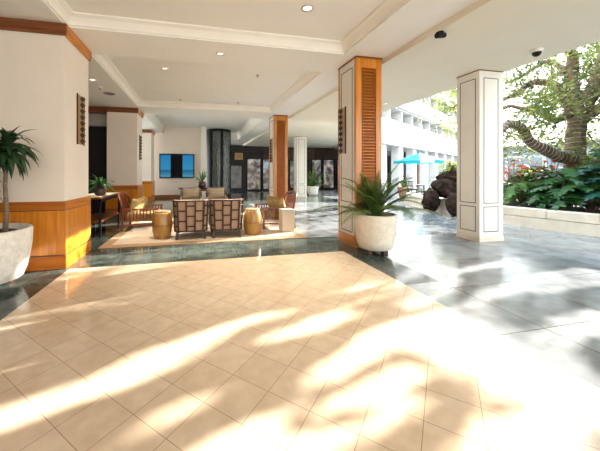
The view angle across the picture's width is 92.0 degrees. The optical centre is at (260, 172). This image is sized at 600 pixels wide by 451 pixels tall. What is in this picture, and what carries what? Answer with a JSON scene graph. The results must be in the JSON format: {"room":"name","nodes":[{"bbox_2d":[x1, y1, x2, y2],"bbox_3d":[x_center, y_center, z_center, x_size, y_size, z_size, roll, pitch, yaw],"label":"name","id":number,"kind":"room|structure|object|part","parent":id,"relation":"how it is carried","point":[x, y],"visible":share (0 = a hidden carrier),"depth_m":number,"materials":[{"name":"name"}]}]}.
{"room":"lobby","nodes":[
{"label":"lobby","id":0,"kind":"room"},
{"bbox_2d":[88,126,106,210],"bbox_3d":[-7.218,-0.150,9.968,4.250,3.000,0.200,0,0,-13],"label":"wall","id":1,"kind":"structure","parent":0,"point":[97,136],"depth_m":10.18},
{"bbox_2d":[88,113,106,126],"bbox_3d":[-7.220,-1.880,9.865,4.200,0.460,0.400,0,0,-13],"label":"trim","id":2,"kind":"structure","parent":1,"relation":"attached to","point":[94,119],"depth_m":10.00,"materials":[{"name":"beige paint"}]},
{"bbox_2d":[154,126,200,194],"bbox_3d":[-5.331,-0.650,15.683,4.420,4.000,0.265,0,0,-13],"label":"wall","id":3,"kind":"structure","parent":0,"point":[173,140],"depth_m":15.70,"materials":[{"name":"beige paint"}]},
{"bbox_2d":[155,195,179,197],"bbox_3d":[-5.406,1.270,15.513,4.200,0.160,0.035,0,0,-13],"label":"baseboard","id":4,"kind":"structure","parent":3,"relation":"attached to","point":[156,196],"depth_m":15.57,"materials":[{"name":"brown wood"}]},
{"bbox_2d":[159,154,193,177],"bbox_3d":[-4.579,-0.380,15.661,1.840,1.320,0.095,0,0,-13],"label":"wall screen","id":5,"kind":"object","parent":3,"relation":"attached to","point":[170,165],"visible":1,"depth_m":15.61,"materials":[{"name":"blue glass"}]},
{"bbox_2d":[201,127,205,197],"bbox_3d":[-3.206,-0.650,15.985,0.300,4.000,0.600,0,0,-13],"label":"trim","id":6,"kind":"structure","parent":3,"relation":"attached to","point":[203,129],"depth_m":15.69,"materials":[{"name":"white paint"}]},
{"bbox_2d":[0,0,477,144],"bbox_3d":[-3.518,-2.580,7.412,10.360,0.940,32.000,0,0,-13],"label":"ceiling","id":7,"kind":"structure","parent":0,"point":[195,74],"depth_m":4.98,"materials":[{"name":"paint"}]},
{"bbox_2d":[88,106,106,113],"bbox_3d":[-7.021,-2.025,8.834,4.140,0.170,0.300,0,0,-13],"label":"trim","id":8,"kind":"structure","parent":7,"relation":"attached to","point":[91,109],"depth_m":9.10,"materials":[{"name":"brown wood"}]},
{"bbox_2d":[103,92,114,94],"bbox_3d":[-4.022,-2.103,7.607,0.280,0.015,0.280,0,0,-13],"label":"ceiling vent","id":9,"kind":"object","parent":7,"relation":"in","point":[106,93],"visible":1,"depth_m":7.60,"materials":[{"name":"metal"}]},
{"bbox_2d":[145,114,261,139],"bbox_3d":[-2.820,-2.333,14.278,4.390,0.395,7.299,0,0,-13],"label":"trim","id":10,"kind":"structure","parent":7,"relation":"attached to","point":[154,118],"depth_m":13.94,"materials":[{"name":"paint"}]},
{"bbox_2d":[92,54,319,111],"bbox_3d":[-1.319,-2.208,7.544,4.390,0.145,4.100,0,0,-13],"label":"trim","id":11,"kind":"structure","parent":7,"relation":"attached to","point":[103,60],"depth_m":8.57,"materials":[{"name":"paint"}]},
{"bbox_2d":[216,52,224,55],"bbox_3d":[-0.720,-2.103,5.065,0.158,0.014,0.158,0,0,-13],"label":"recessed light","id":12,"kind":"object","parent":7,"relation":"in","point":[217,53],"visible":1,"depth_m":5.07,"materials":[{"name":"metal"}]},
{"bbox_2d":[45,0,407,52],"bbox_3d":[0.601,-2.208,-1.065,4.390,0.145,11.660,0,0,-13],"label":"trim","id":13,"kind":"structure","parent":7,"relation":"attached to","point":[61,8],"depth_m":4.41,"materials":[{"name":"paint"}]},
{"bbox_2d":[301,4,313,11],"bbox_3d":[0.642,-2.273,3.965,0.178,0.014,0.178,0,0,-13],"label":"recessed light","id":14,"kind":"object","parent":7,"relation":"in","point":[306,8],"visible":1,"depth_m":3.97,"materials":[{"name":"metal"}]},
{"bbox_2d":[0,185,599,450],"bbox_3d":[10.347,1.410,15.627,41.000,0.120,42.000,0,0,-13],"label":"floor","id":15,"kind":"structure","parent":0,"point":[443,341],"depth_m":2.22,"materials":[{"name":"tile"}]},
{"bbox_2d":[0,223,32,283],"bbox_3d":[-3.248,0.960,3.353,0.920,0.600,0.920,0,0,-13],"label":"pot","id":16,"kind":"object","parent":15,"relation":"on","point":[16,239],"depth_m":3.31,"materials":[{"name":"stone"}]},
{"bbox_2d":[0,126,39,283],"bbox_3d":[-3.188,0.388,3.367,1.043,1.924,0.920,0,0,-13],"label":"dracaena","id":17,"kind":"object","parent":15,"relation":"on","point":[16,239],"visible":1,"depth_m":3.36,"materials":[{"name":"ceramic"}]},
{"bbox_2d":[0,17,91,270],"bbox_3d":[-4.042,-0.380,4.262,2.441,3.460,0.996,0,0,-13],"label":"pillar","id":18,"kind":"structure","parent":15,"relation":"on","point":[44,64],"depth_m":4.02,"materials":[{"name":"beige paint"}]},
{"bbox_3d":[-4.042,1.258,4.262,2.435,0.185,0.990,0,0,-13],"label":"board","id":19,"kind":"part","parent":18,"relation":"part of","materials":[{"name":"brown wood"}]},
{"bbox_2d":[77,93,85,145],"bbox_3d":[-2.876,-0.850,4.625,0.070,0.800,0.280,0,0,-13],"label":"wall sconce","id":20,"kind":"object","parent":18,"relation":"attached to","point":[81,105],"visible":1,"depth_m":4.60,"materials":[{"name":"brown wood"}]},
{"bbox_2d":[88,192,119,237],"bbox_3d":[-3.815,0.926,6.680,0.620,0.848,1.560,0,0,-13],"label":"console table","id":21,"kind":"object","parent":15,"relation":"on","point":[99,217],"visible":0.5,"depth_m":6.59,"materials":[{"name":"brown wood"}]},
{"bbox_3d":[-4.259,0.950,7.347,0.045,0.800,0.045,0,0,-13],"label":"leg","id":22,"kind":"part","parent":21,"relation":"part of","materials":[{"name":"black metal"}]},
{"bbox_3d":[-3.372,0.950,6.013,0.045,0.800,0.045,0,0,-13],"label":"leg","id":23,"kind":"part","parent":21,"relation":"part of","materials":[{"name":"black metal"}]},
{"bbox_2d":[88,174,115,195],"bbox_3d":[-3.600,0.263,6.362,0.746,0.479,0.755,0,0,-31],"label":"potted plant","id":24,"kind":"object","parent":21,"relation":"on","point":[100,190],"visible":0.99,"depth_m":6.30,"materials":[{"name":"green plant"}]},
{"bbox_3d":[-3.573,0.402,6.375,0.250,0.200,0.250,0,0,-13],"label":"pot","id":25,"kind":"part","parent":24,"relation":"part of","materials":[{"name":"ceramic"}]},
{"bbox_2d":[91,212,117,222],"bbox_3d":[-3.815,1.035,6.680,0.560,0.030,1.480,0,0,-13],"label":"shelf","id":26,"kind":"object","parent":21,"relation":"attached to","point":[95,216],"depth_m":6.73,"materials":[{"name":"brown wood"}]},
{"bbox_3d":[-3.697,0.950,7.472,0.045,0.800,0.045,0,0,-13],"label":"leg","id":27,"kind":"part","parent":21,"relation":"part of","materials":[{"name":"black metal"}]},
{"bbox_2d":[105,106,143,214],"bbox_3d":[-4.564,-0.380,9.668,0.976,3.460,0.976,0,0,-13],"label":"pillar","id":28,"kind":"structure","parent":15,"relation":"on","point":[124,124],"depth_m":9.24,"materials":[{"name":"beige paint"}]},
{"bbox_3d":[-4.564,1.258,9.668,0.970,0.185,0.970,0,0,-13],"label":"board","id":29,"kind":"part","parent":28,"relation":"part of","materials":[{"name":"brown wood"}]},
{"bbox_2d":[139,135,141,159],"bbox_3d":[-4.095,-0.860,9.794,0.070,0.840,0.280,0,0,-13],"label":"wall sconce","id":30,"kind":"object","parent":28,"relation":"attached to","point":[140,137],"visible":1,"depth_m":9.77,"materials":[{"name":"brown wood"}]},
{"bbox_2d":[142,129,154,200],"bbox_3d":[-5.886,-0.380,14.287,1.006,3.460,1.026,0,0,-13],"label":"pillar","id":31,"kind":"structure","parent":15,"relation":"on","point":[148,182],"depth_m":13.89,"materials":[{"name":"beige paint"}]},
{"bbox_2d":[180,189,201,199],"bbox_3d":[-2.380,0.957,9.756,0.724,0.797,0.850,0,0,-13],"label":"lounge chair","id":32,"kind":"object","parent":15,"relation":"on","point":[200,190],"visible":0.19,"depth_m":9.88,"materials":[{"name":"fabric"}]},
{"bbox_2d":[182,188,199,198],"bbox_3d":[-2.416,0.701,9.917,0.580,0.359,0.224,0,0,-13],"label":"throw pillow","id":33,"kind":"object","parent":32,"relation":"on","point":[187,192],"visible":1,"depth_m":9.84,"materials":[{"name":"fabric"}]},
{"bbox_2d":[179,187,223,191],"bbox_3d":[-2.228,0.950,10.773,1.640,0.800,0.440,0,0,-13],"label":"table","id":34,"kind":"object","parent":15,"relation":"on","point":[205,188],"visible":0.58,"depth_m":10.88,"materials":[{"name":"brown wood"}]},
{"bbox_2d":[194,169,207,187],"bbox_3d":[-2.279,0.177,10.743,0.768,0.747,0.735,0,0,-13],"label":"potted plant","id":35,"kind":"object","parent":34,"relation":"on","point":[201,184],"visible":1,"depth_m":10.69,"materials":[{"name":"green plant"}]},
{"bbox_3d":[-2.219,0.435,10.775,0.340,0.230,0.340,0,0,-13],"label":"pot","id":36,"kind":"part","parent":35,"relation":"part of","materials":[{"name":"ceramic"}]},
{"bbox_2d":[98,211,308,248],"bbox_3d":[-1.413,1.342,7.625,4.000,0.016,4.260,0,0,-13],"label":"rug","id":37,"kind":"object","parent":15,"relation":"on","point":[131,236],"visible":0.46,"depth_m":6.03,"materials":[{"name":"carpet"}]},
{"bbox_2d":[118,192,162,231],"bbox_3d":[-2.951,0.893,7.046,0.954,0.886,0.950,0,0,-13],"label":"armchair","id":38,"kind":"object","parent":37,"relation":"on","point":[146,214],"visible":0.77,"depth_m":6.65,"materials":[{"name":"red wood"}]},
{"bbox_3d":[-3.161,1.089,6.549,0.089,0.493,0.050,0,0,-13],"label":"leg","id":39,"kind":"part","parent":38,"relation":"part of","materials":[{"name":"red wood"}]},
{"bbox_2d":[130,198,141,213],"bbox_3d":[-2.930,0.764,6.731,0.191,0.352,0.380,0,0,7],"label":"throw pillow","id":40,"kind":"object","parent":38,"relation":"on","point":[135,203],"visible":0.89,"depth_m":6.60,"materials":[{"name":"fabric"}]},
{"bbox_3d":[-2.776,0.969,6.635,0.790,0.300,0.070,0,0,-13],"label":"panel","id":41,"kind":"part","parent":38,"relation":"part of","materials":[{"name":"red wood"}]},
{"bbox_2d":[125,209,160,219],"bbox_3d":[-2.866,1.014,7.066,0.720,0.140,0.820,0,0,-13],"label":"seat cushion","id":42,"kind":"object","parent":38,"relation":"on","point":[137,215],"depth_m":6.66,"materials":[{"name":"fabric"}]},
{"bbox_2d":[141,196,147,210],"bbox_3d":[-3.020,0.771,7.337,0.214,0.338,0.400,0,0,-30],"label":"throw pillow","id":43,"kind":"object","parent":38,"relation":"on","point":[144,197],"visible":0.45,"depth_m":7.21,"materials":[{"name":"fabric"}]},
{"bbox_3d":[-2.967,0.969,7.494,0.790,0.300,0.070,0,0,-13],"label":"panel","id":44,"kind":"part","parent":38,"relation":"part of","materials":[{"name":"red wood"}]},
{"bbox_2d":[152,210,172,238],"bbox_3d":[-2.041,1.056,5.938,0.420,0.557,0.420,0,0,-13],"label":"stool","id":45,"kind":"object","parent":37,"relation":"on","point":[162,223],"visible":1,"depth_m":5.78,"materials":[{"name":"brown wood"}]},
{"bbox_3d":[-2.041,0.790,5.938,0.316,0.027,0.316,0,0,-13],"label":"lid","id":46,"kind":"part","parent":45,"relation":"part of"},
{"bbox_2d":[172,199,208,239],"bbox_3d":[-1.480,0.941,6.084,0.724,0.797,0.850,0,0,-13],"label":"lounge chair","id":47,"kind":"object","parent":37,"relation":"on","point":[188,215],"visible":1,"depth_m":5.74,"materials":[{"name":"wicker"}]},
{"bbox_2d":[208,199,243,237],"bbox_3d":[-0.777,0.941,6.241,0.724,0.797,0.850,0,0,-13],"label":"lounge chair","id":48,"kind":"object","parent":37,"relation":"on","point":[223,214],"visible":1,"depth_m":5.89,"materials":[{"name":"brown wood"}]},
{"bbox_2d":[243,208,261,234],"bbox_3d":[-0.188,1.056,6.310,0.420,0.557,0.420,0,0,-13],"label":"stool","id":49,"kind":"object","parent":37,"relation":"on","point":[252,219],"visible":0.99,"depth_m":6.15,"materials":[{"name":"brown wood"}]},
{"bbox_2d":[254,190,296,229],"bbox_3d":[0.385,0.893,7.309,0.954,0.886,0.950,0,0,-13],"label":"armchair","id":50,"kind":"object","parent":37,"relation":"on","point":[267,213],"visible":0.66,"depth_m":6.89,"materials":[{"name":"red wood"}]},
{"bbox_3d":[0.210,0.969,7.721,0.790,0.300,0.070,0,0,-13],"label":"panel","id":51,"kind":"part","parent":50,"relation":"part of","materials":[{"name":"red wood"}]},
{"bbox_3d":[0.064,1.089,6.787,0.050,0.490,0.050,0,0,-13],"label":"leg","id":52,"kind":"part","parent":50,"relation":"part of","materials":[{"name":"red wood"}]},
{"bbox_2d":[260,209,277,217],"bbox_3d":[0.300,1.014,7.290,0.720,0.140,0.820,0,0,-13],"label":"seat cushion","id":53,"kind":"object","parent":50,"relation":"on","point":[268,214],"depth_m":6.87,"materials":[{"name":"fabric"}]},
{"bbox_2d":[269,195,274,206],"bbox_3d":[0.341,0.762,7.340,0.213,0.356,0.420,0,0,-24],"label":"throw pillow","id":54,"kind":"object","parent":50,"relation":"on","point":[271,197],"visible":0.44,"depth_m":7.30,"materials":[{"name":"fabric"}]},
{"bbox_3d":[0.401,0.969,6.862,0.790,0.300,0.070,0,0,-13],"label":"panel","id":55,"kind":"part","parent":50,"relation":"part of","materials":[{"name":"red wood"}]},
{"bbox_2d":[273,196,285,209],"bbox_3d":[0.450,0.762,7.090,0.213,0.356,0.420,0,0,-33],"label":"throw pillow","id":56,"kind":"object","parent":50,"relation":"on","point":[277,201],"visible":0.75,"depth_m":6.97,"materials":[{"name":"fabric"}]},
{"bbox_2d":[278,208,294,231],"bbox_3d":[0.593,1.084,6.669,0.300,0.500,0.310,0,0,-13],"label":"side table","id":57,"kind":"object","parent":37,"relation":"on","point":[286,215],"visible":1,"depth_m":6.53,"materials":[{"name":"beige stone"}]},
{"bbox_2d":[206,189,227,198],"bbox_3d":[-1.541,0.957,9.943,0.724,0.797,0.850,0,0,-13],"label":"lounge chair","id":58,"kind":"object","parent":15,"relation":"on","point":[225,193],"visible":0.2,"depth_m":10.02,"materials":[{"name":"fabric"}]},
{"bbox_2d":[208,188,224,197],"bbox_3d":[-1.577,0.701,10.104,0.580,0.359,0.224,0,0,-13],"label":"throw pillow","id":59,"kind":"object","parent":58,"relation":"on","point":[212,192],"visible":1,"depth_m":10.03,"materials":[{"name":"fabric"}]},
{"bbox_2d":[206,129,230,195],"bbox_3d":[-2.430,-0.575,16.595,1.454,3.850,0.807,0,0,-13],"label":"column","id":60,"kind":"structure","parent":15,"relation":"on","point":[218,141],"depth_m":16.29,"materials":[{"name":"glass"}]},
{"bbox_3d":[-2.529,-0.585,16.251,0.455,3.590,0.076,0,0,2],"label":"glass panel","id":61,"kind":"part","parent":60,"relation":"part of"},
{"bbox_3d":[-1.985,-0.585,16.510,0.090,3.590,0.534,0,0,38],"label":"glass panel","id":62,"kind":"part","parent":60,"relation":"part of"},
{"bbox_2d":[269,115,287,205],"bbox_3d":[0.650,-0.379,10.800,0.542,3.458,0.712,0,0,-13],"label":"pillar","id":63,"kind":"structure","parent":15,"relation":"on","point":[278,124],"depth_m":10.49,"materials":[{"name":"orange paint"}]},
{"bbox_3d":[0.580,-0.364,11.113,0.530,3.428,0.060,0,0,-13],"label":"louvre frame","id":64,"kind":"part","parent":63,"relation":"part of","materials":[{"name":"brown wood"}]},
{"bbox_2d":[269,139,271,162],"bbox_3d":[0.357,-0.835,10.735,0.070,0.890,0.280,0,0,-13],"label":"wall sconce","id":65,"kind":"object","parent":63,"relation":"attached to","point":[270,140],"visible":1,"depth_m":10.72,"materials":[{"name":"brown wood"}]},
{"bbox_3d":[0.406,-0.464,10.746,0.030,3.228,0.560,0,0,-13],"label":"painted panel","id":66,"kind":"part","parent":63,"relation":"part of","materials":[{"name":"beige paint"}]},
{"bbox_2d":[231,145,337,190],"bbox_3d":[2.341,-0.375,23.641,11.660,3.450,2.670,0,0,-13],"label":"shop","id":67,"kind":"object","parent":15,"relation":"on","point":[249,164],"visible":0.58,"depth_m":22.13,"materials":[{"name":"glass"}]},
{"bbox_2d":[294,136,306,197],"bbox_3d":[2.205,-0.335,16.116,0.604,3.370,0.524,0,0,-13],"label":"pillar","id":68,"kind":"structure","parent":15,"relation":"on","point":[300,142],"depth_m":15.88,"materials":[{"name":"paint"}]},
{"bbox_2d":[307,166,328,195],"bbox_3d":[3.147,0.434,17.393,2.382,1.833,2.487,0,0,-13],"label":"potted plant","id":69,"kind":"object","parent":15,"relation":"on","point":[312,190],"visible":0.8,"depth_m":17.16,"materials":[{"name":"green plant"}]},
{"bbox_3d":[3.138,1.070,17.400,0.740,0.560,0.740,0,0,-13],"label":"pot","id":70,"kind":"part","parent":69,"relation":"part of","materials":[{"name":"ceramic"}]},
{"bbox_2d":[338,56,381,247],"bbox_3d":[1.890,-0.379,5.539,0.532,3.458,0.682,0,0,-13],"label":"pillar","id":71,"kind":"structure","parent":15,"relation":"on","point":[360,78],"depth_m":5.26,"materials":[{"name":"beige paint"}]},
{"bbox_3d":[1.823,-0.364,5.837,0.520,3.428,0.060,0,0,-13],"label":"louvre frame","id":72,"kind":"part","parent":71,"relation":"part of","materials":[{"name":"brown wood"}]},
{"bbox_2d":[338,106,345,154],"bbox_3d":[1.566,-0.825,5.636,0.070,0.910,0.280,0,0,-13],"label":"wall sconce","id":73,"kind":"object","parent":71,"relation":"attached to","point":[341,112],"visible":1,"depth_m":5.61,"materials":[{"name":"brown wood"}]},
{"bbox_3d":[1.651,-0.464,5.486,0.030,3.228,0.530,0,0,-13],"label":"painted panel","id":74,"kind":"part","parent":71,"relation":"part of","materials":[{"name":"beige paint"}]},
{"bbox_3d":[1.956,-0.364,5.241,0.520,3.428,0.060,0,0,-13],"label":"louvre frame","id":75,"kind":"part","parent":71,"relation":"part of","materials":[{"name":"brown wood"}]},
{"bbox_2d":[313,161,450,255],"bbox_3d":[1.950,0.585,4.547,1.962,1.530,1.293,0,0,-13],"label":"potted palm","id":76,"kind":"object","parent":15,"relation":"on","point":[375,229],"visible":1,"depth_m":4.62,"materials":[{"name":"plant"}]},
{"bbox_2d":[354,211,396,250],"bbox_3d":[1.922,0.973,4.844,0.670,0.575,0.670,0,0,-13],"label":"pot","id":77,"kind":"object","parent":76,"relation":"on","point":[374,231],"depth_m":4.58,"materials":[{"name":"stone"}]},
{"bbox_2d":[397,176,415,197],"bbox_3d":[7.825,0.720,15.624,1.174,1.261,1.324,0,0,23],"label":"potted shrub","id":78,"kind":"object","parent":15,"relation":"on","point":[401,185],"visible":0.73,"depth_m":15.48,"materials":[{"name":"green plant"}]},
{"bbox_2d":[397,186,409,197],"bbox_3d":[7.776,1.050,15.668,0.640,0.600,0.640,0,0,-13],"label":"pot","id":79,"kind":"object","parent":78,"relation":"on","point":[406,191],"depth_m":15.45,"materials":[{"name":"ceramic"}]},
{"bbox_2d":[402,181,416,192],"bbox_3d":[8.029,0.906,15.526,0.600,0.892,0.530,0,0,-3],"label":"patio chair","id":80,"kind":"object","parent":15,"relation":"on","point":[402,181],"visible":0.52,"depth_m":15.30,"materials":[{"name":"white metal"}]},
{"bbox_2d":[408,181,422,194],"bbox_3d":[8.798,0.906,16.392,0.530,0.892,0.600,0,0,-5],"label":"patio chair","id":81,"kind":"object","parent":15,"relation":"on","point":[408,181],"visible":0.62,"depth_m":16.59,"materials":[{"name":"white metal"}]},
{"bbox_2d":[382,88,456,190],"bbox_3d":[18.186,-5.650,30.751,32.000,14.000,3.250,0,0,-44],"label":"hotel building","id":82,"kind":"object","parent":15,"relation":"on","point":[401,128],"visible":0.29,"depth_m":24.34,"materials":[{"name":"paint"}]},
{"bbox_2d":[394,151,445,194],"bbox_3d":[9.007,0.050,16.352,2.608,2.600,2.608,0,0,-13],"label":"patio umbrella","id":83,"kind":"object","parent":15,"relation":"on","point":[418,158],"visible":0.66,"depth_m":15.71,"materials":[{"name":"blue fabric"}]},
{"bbox_3d":[8.400,-0.840,16.080,1.304,0.620,0.680,0,0,-13],"label":"canopy panel","id":84,"kind":"part","parent":83,"relation":"part of","materials":[{"name":"teal fabric"}]},
{"bbox_3d":[8.418,-0.840,15.908,0.660,0.620,1.320,0,0,26],"label":"canopy panel","id":85,"kind":"part","parent":83,"relation":"part of","materials":[{"name":"teal fabric"}]},
{"bbox_3d":[9.009,-0.840,15.614,0.660,0.620,1.320,0,0,26],"label":"canopy panel","id":86,"kind":"part","parent":83,"relation":"part of","materials":[{"name":"white fabric"}]},
{"bbox_3d":[9.279,-0.840,15.745,0.680,0.620,1.304,0,0,-13],"label":"canopy panel","id":87,"kind":"part","parent":83,"relation":"part of","materials":[{"name":"teal fabric"}]},
{"bbox_2d":[421,188,440,211],"bbox_3d":[5.897,0.927,9.973,0.552,0.847,0.616,0,0,5],"label":"rock","id":88,"kind":"object","parent":15,"relation":"on","point":[431,200],"visible":0.95,"depth_m":9.77,"materials":[{"name":"stone"}]},
{"bbox_2d":[445,193,456,215],"bbox_3d":[6.063,0.980,8.957,0.546,0.740,0.536,0,0,33],"label":"rock","id":89,"kind":"object","parent":15,"relation":"on","point":[451,200],"visible":0.62,"depth_m":8.83,"materials":[{"name":"stone"}]},
{"bbox_2d":[417,71,512,148],"bbox_3d":[9.129,-2.361,13.213,3.150,7.439,3.520,0,0,-37],"label":"tree","id":90,"kind":"object","parent":15,"relation":"on","point":[441,103],"visible":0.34,"depth_m":13.41,"materials":[{"name":"green plant"}]},
{"bbox_2d":[456,69,503,241],"bbox_3d":[4.484,-0.335,5.897,0.604,3.370,0.524,0,0,-13],"label":"pillar","id":91,"kind":"structure","parent":15,"relation":"on","point":[479,92],"depth_m":5.69,"materials":[{"name":"beige paint"}]},
{"bbox_2d":[405,193,599,236],"bbox_3d":[9.949,1.120,8.164,7.235,0.460,10.822,0,0,-13],"label":"planter","id":92,"kind":"object","parent":15,"relation":"on","point":[578,221],"visible":0.41,"depth_m":6.86,"materials":[{"name":"concrete"}]},
{"bbox_2d":[430,178,456,197],"bbox_3d":[6.457,0.525,9.885,1.073,0.749,0.979,0,0,30],"label":"rock","id":93,"kind":"object","parent":92,"relation":"on","point":[444,186],"visible":0.59,"depth_m":9.60,"materials":[{"name":"stone"}]},
{"bbox_2d":[427,166,456,182],"bbox_3d":[6.698,0.106,10.264,1.420,0.716,1.366,0,0,-13],"label":"shrub","id":94,"kind":"object","parent":93,"relation":"on","point":[444,166],"visible":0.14,"depth_m":10.46,"materials":[{"name":"green plant"}]},
{"bbox_2d":[435,170,456,181],"bbox_3d":[6.607,0.138,9.928,0.887,0.463,0.825,0,0,-13],"label":"rock","id":95,"kind":"object","parent":93,"relation":"on","point":[448,174],"visible":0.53,"depth_m":9.73,"materials":[{"name":"stone"}]},
{"bbox_2d":[434,159,456,171],"bbox_3d":[6.615,-0.229,9.833,1.193,0.493,1.203,0,0,-13],"label":"fern","id":96,"kind":"object","parent":95,"relation":"on","point":[450,166],"visible":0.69,"depth_m":9.81,"materials":[{"name":"green plant"}]},
{"bbox_2d":[503,157,534,202],"bbox_3d":[8.490,0.228,9.599,1.742,1.542,1.679,0,0,-13],"label":"croton","id":97,"kind":"object","parent":92,"relation":"on","point":[514,163],"visible":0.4,"depth_m":9.59,"materials":[{"name":"plant"}]},
{"bbox_2d":[503,178,546,206],"bbox_3d":[7.555,0.568,8.414,1.631,0.862,1.552,0,0,14],"label":"leaf plant","id":98,"kind":"object","parent":92,"relation":"on","point":[509,192],"visible":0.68,"depth_m":8.22,"materials":[{"name":"plant"}]},
{"bbox_2d":[506,166,550,200],"bbox_3d":[9.331,0.366,9.890,1.570,1.248,1.262,0,0,15],"label":"croton","id":99,"kind":"object","parent":92,"relation":"on","point":[528,168],"visible":0.09,"depth_m":9.61,"materials":[{"name":"plant"}]},
{"bbox_2d":[510,162,548,203],"bbox_3d":[8.703,0.330,9.297,1.590,1.338,1.381,0,0,30],"label":"croton","id":100,"kind":"object","parent":92,"relation":"on","point":[530,171],"visible":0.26,"depth_m":9.20,"materials":[{"name":"plant"}]},
{"bbox_2d":[503,170,567,205],"bbox_3d":[8.228,0.535,8.519,1.937,1.240,2.003,0,0,-13],"label":"leaf plant","id":101,"kind":"object","parent":92,"relation":"in","point":[536,174],"visible":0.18,"depth_m":8.42,"materials":[{"name":"plant"}]},
{"bbox_2d":[527,160,571,202],"bbox_3d":[9.003,0.298,8.895,1.395,1.399,1.417,0,0,12],"label":"croton","id":102,"kind":"object","parent":92,"relation":"on","point":[544,161],"visible":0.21,"depth_m":8.88,"materials":[{"name":"plant"}]},
{"bbox_2d":[515,177,599,210],"bbox_3d":[7.850,0.619,7.285,1.747,1.024,1.898,0,0,-13],"label":"leaf plant","id":103,"kind":"object","parent":92,"relation":"in","point":[536,196],"visible":0.66,"depth_m":7.28,"materials":[{"name":"plant"}]},
{"bbox_2d":[520,166,599,209],"bbox_3d":[8.289,0.403,7.871,2.143,1.194,1.994,0,0,43],"label":"leaf plant","id":104,"kind":"object","parent":92,"relation":"on","point":[572,172],"visible":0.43,"depth_m":7.62,"materials":[{"name":"plant"}]},
{"bbox_2d":[524,163,599,205],"bbox_3d":[9.533,0.380,8.595,2.292,1.366,2.106,0,0,-13],"label":"leaf plant","id":105,"kind":"object","parent":92,"relation":"in","point":[553,173],"visible":0.13,"depth_m":8.52,"materials":[{"name":"plant"}]},
{"bbox_2d":[533,175,599,212],"bbox_3d":[7.859,0.524,6.744,1.870,0.952,2.009,0,0,-13],"label":"leaf plant","id":106,"kind":"object","parent":92,"relation":"on","point":[561,203],"visible":0.68,"depth_m":6.81,"materials":[{"name":"plant"}]},
{"bbox_2d":[560,195,574,207],"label":"leaf plant","id":107,"kind":"object","parent":92,"relation":"on","point":[568,204],"depth_m":7.12,"materials":[{"name":"plant"}]},
{"bbox_2d":[545,148,599,205],"bbox_3d":[9.363,0.172,7.762,2.533,1.654,2.430,0,0,-13],"label":"leaf plant","id":108,"kind":"object","parent":92,"relation":"on","point":[594,151],"visible":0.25,"depth_m":7.92,"materials":[{"name":"plant"}]},
{"bbox_2d":[568,176,599,210],"bbox_3d":[8.147,0.609,6.191,2.021,1.187,1.932,0,0,8],"label":"leaf plant","id":109,"kind":"object","parent":92,"relation":"in","point":[593,195],"visible":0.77,"depth_m":6.44,"materials":[{"name":"plant"}]},
{"bbox_2d":[570,188,599,197],"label":"leaf plant","id":110,"kind":"object","parent":92,"relation":"on","point":[579,192],"depth_m":6.84,"materials":[{"name":"plant"}]},
{"bbox_2d":[574,166,599,177],"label":"leaf plant","id":111,"kind":"object","parent":92,"relation":"on","point":[582,171],"depth_m":7.02,"materials":[{"name":"plant"}]},
{"bbox_2d":[335,148,417,187],"bbox_3d":[4.417,-0.850,25.677,24.200,4.400,0.200,0,0,-13],"label":"wall","id":112,"kind":"structure","parent":0,"point":[404,153],"depth_m":27.65,"materials":[{"name":"paint"}]},
{"bbox_2d":[242,0,599,148],"bbox_3d":[5.413,-2.535,9.404,7.940,1.030,32.000,0,0,-13],"label":"ceiling","id":113,"kind":"structure","parent":0,"point":[495,35],"depth_m":4.69,"materials":[{"name":"paint"}]},
{"bbox_2d":[434,31,446,38],"bbox_3d":[2.584,-1.977,4.121,0.152,0.096,0.098,0,0,-13],"label":"spotlight","id":114,"kind":"object","parent":113,"relation":"attached to","point":[440,34],"visible":1,"depth_m":4.10,"materials":[{"name":"black metal"}]},
{"bbox_2d":[529,47,543,56],"bbox_3d":[4.506,-1.961,4.693,0.170,0.118,0.170,0,0,-13],"label":"security camera","id":115,"kind":"object","parent":113,"relation":"attached to","point":[535,52],"visible":1,"depth_m":4.65,"materials":[{"name":"beige paint"}]},
{"label":"outside","id":116,"kind":"structure","parent":0,"visible":0},
{"bbox_2d":[444,41,599,189],"bbox_3d":[11.086,-2.610,6.612,8.907,6.577,11.394,0,0,-13],"label":"tree","id":117,"kind":"object","parent":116,"point":[590,93],"visible":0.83,"depth_m":8.71,"materials":[{"name":"green plant"}]},
{"bbox_2d":[503,119,580,163],"bbox_3d":[8.068,-0.885,8.460,3.647,1.299,0.465,0,0,-17],"label":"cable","id":118,"kind":"object","parent":117,"relation":"attached to","point":[510,119],"visible":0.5,"depth_m":8.38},
{"bbox_2d":[563,83,587,167],"bbox_3d":[9.909,-1.093,9.066,0.874,3.532,0.710,0,0,-13],"label":"cable","id":119,"kind":"object","parent":117,"relation":"attached to","point":[577,83],"visible":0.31,"depth_m":8.80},
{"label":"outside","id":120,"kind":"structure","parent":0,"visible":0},
{"bbox_3d":[67.255,1.390,6.238,106.000,0.120,42.900,0,0,-13],"label":"ground","id":121,"kind":"structure","parent":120,"visible":0},
{"bbox_2d":[503,139,599,184],"bbox_3d":[32.604,-0.775,22.639,7.500,4.250,23.000,0,0,-13],"label":"building","id":122,"kind":"structure","parent":121,"relation":"on","point":[526,160],"depth_m":29.81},
{"bbox_2d":[505,148,598,179],"bbox_3d":[13.972,0.158,12.234,0.132,2.385,5.594,0,0,-36],"label":"fence","id":123,"kind":"object","parent":121,"relation":"on","point":[587,150],"visible":0.25,"depth_m":13.84,"materials":[{"name":"metal"}]},
{"bbox_3d":[12.354,0.170,14.435,0.100,2.360,0.100,0,0,-13],"label":"post","id":124,"kind":"part","parent":123,"relation":"part of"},
{"bbox_3d":[13.972,-0.790,12.234,0.060,0.100,5.463,0,0,-36],"label":"rail","id":125,"kind":"part","parent":123,"relation":"part of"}
]}

